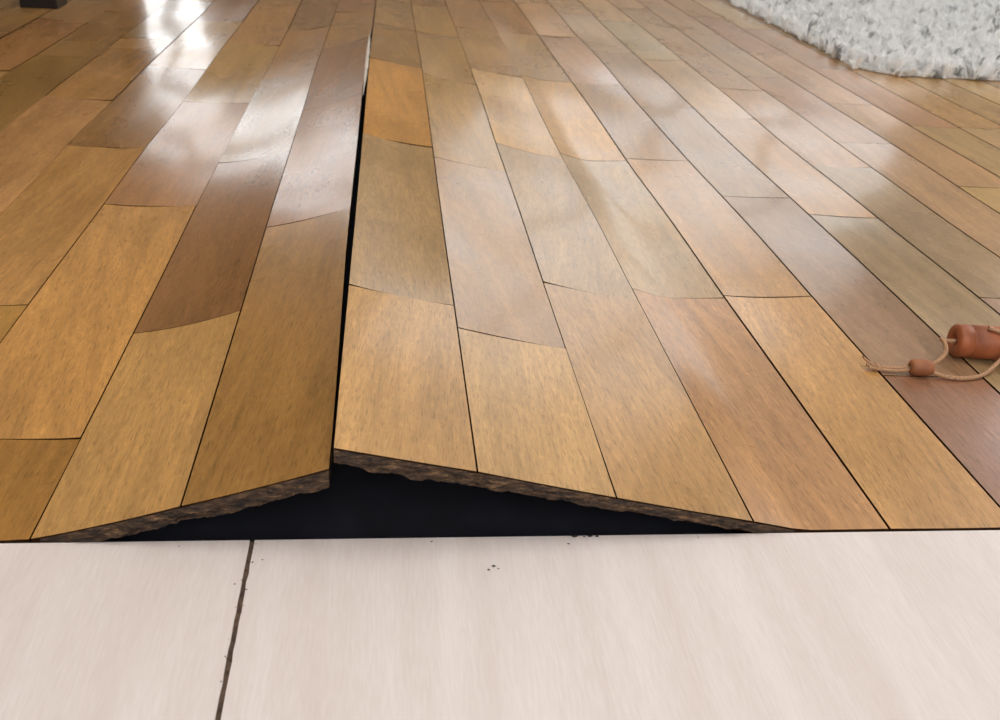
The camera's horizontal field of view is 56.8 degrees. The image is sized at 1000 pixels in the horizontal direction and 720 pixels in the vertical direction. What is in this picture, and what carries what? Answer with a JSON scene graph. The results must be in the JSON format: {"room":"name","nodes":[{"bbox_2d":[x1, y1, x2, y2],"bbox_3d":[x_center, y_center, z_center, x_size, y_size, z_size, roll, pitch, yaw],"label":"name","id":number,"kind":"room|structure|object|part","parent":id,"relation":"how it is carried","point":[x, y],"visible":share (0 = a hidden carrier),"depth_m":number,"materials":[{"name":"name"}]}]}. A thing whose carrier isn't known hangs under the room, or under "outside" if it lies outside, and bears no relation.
{"room":"living room","nodes":[
{"label":"living room","id":0,"kind":"room"},
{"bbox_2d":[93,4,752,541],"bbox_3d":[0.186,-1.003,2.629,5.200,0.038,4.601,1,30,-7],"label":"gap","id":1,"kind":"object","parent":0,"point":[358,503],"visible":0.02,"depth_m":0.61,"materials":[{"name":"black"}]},
{"bbox_2d":[0,0,999,542],"bbox_3d":[0.217,-1.053,2.604,5.310,0.079,4.599,1,30,-7],"label":"floor","id":2,"kind":"structure","parent":0,"point":[649,252],"depth_m":0.93,"materials":[{"name":"brown wood"}]},
{"bbox_2d":[19,0,66,8],"bbox_3d":[-1.522,-1.097,2.070,1.210,0.410,0.800,1,30,-7],"label":"table","id":3,"kind":"object","parent":2,"relation":"on","point":[45,4],"visible":1,"depth_m":1.91,"materials":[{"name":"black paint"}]},
{"bbox_2d":[40,438,333,542],"bbox_3d":[-0.188,0.079,0.565,0.168,0.060,0.055,1,30,-7],"label":"board","id":4,"kind":"object","parent":2,"relation":"on","point":[316,482],"visible":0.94,"depth_m":0.54,"materials":[{"name":"brown wood"}]},
{"bbox_2d":[363,34,369,93],"bbox_3d":[-0.217,-0.497,1.521,0.006,0.019,0.550,1,30,-7],"label":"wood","id":5,"kind":"object","parent":2,"relation":"on","point":[368,44],"visible":1,"depth_m":1.46,"materials":[{"name":"beige wood"}]},
{"bbox_2d":[334,450,793,532],"bbox_3d":[0.045,0.075,0.591,0.294,0.076,0.055,1,30,-7],"label":"board","id":6,"kind":"object","parent":2,"relation":"on","point":[373,464],"visible":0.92,"depth_m":0.56,"materials":[{"name":"brown wood"}]},
{"bbox_2d":[726,0,999,80],"bbox_3d":[1.637,-1.215,3.102,2.079,0.043,2.526,1,30,-7],"label":"shag rug","id":7,"kind":"object","parent":2,"relation":"on","point":[960,39],"visible":1,"depth_m":2.30,"materials":[{"name":"fabric"}]},
{"bbox_2d":[862,324,999,380],"bbox_3d":[0.406,-0.011,0.816,0.189,0.034,0.061,1,30,-7],"label":"toggle","id":8,"kind":"object","parent":2,"relation":"on","point":[963,340],"visible":1,"depth_m":0.82,"materials":[{"name":"red wood"}]},
{"bbox_3d":[0.390,-0.011,0.813,0.013,0.022,0.059,26,36,33],"label":"cord","id":9,"kind":"part","parent":8,"relation":"part of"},
{"bbox_3d":[0.410,-0.006,0.807,0.084,0.034,0.040,1,30,-7],"label":"cord","id":10,"kind":"part","parent":8,"relation":"part of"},
{"bbox_2d":[0,530,999,719],"bbox_3d":[0.505,0.525,-0.050,5.200,0.030,1.598,1,30,-7],"label":"floor","id":11,"kind":"structure","parent":0,"point":[899,625],"depth_m":0.51,"materials":[{"name":"laminate"}]},
{"bbox_2d":[215,542,253,719],"bbox_3d":[-0.069,0.519,-0.122,0.009,0.027,1.598,1,30,-7],"label":"grout","id":12,"kind":"object","parent":11,"relation":"in","point":[251,544],"visible":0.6,"depth_m":0.49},
{"bbox_2d":[200,534,698,681],"bbox_3d":[-0.030,0.136,0.527,0.334,0.003,0.110,1,30,-7],"label":"debris","id":13,"kind":"object","parent":11,"relation":"on","point":[643,534],"visible":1,"depth_m":0.56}
]}

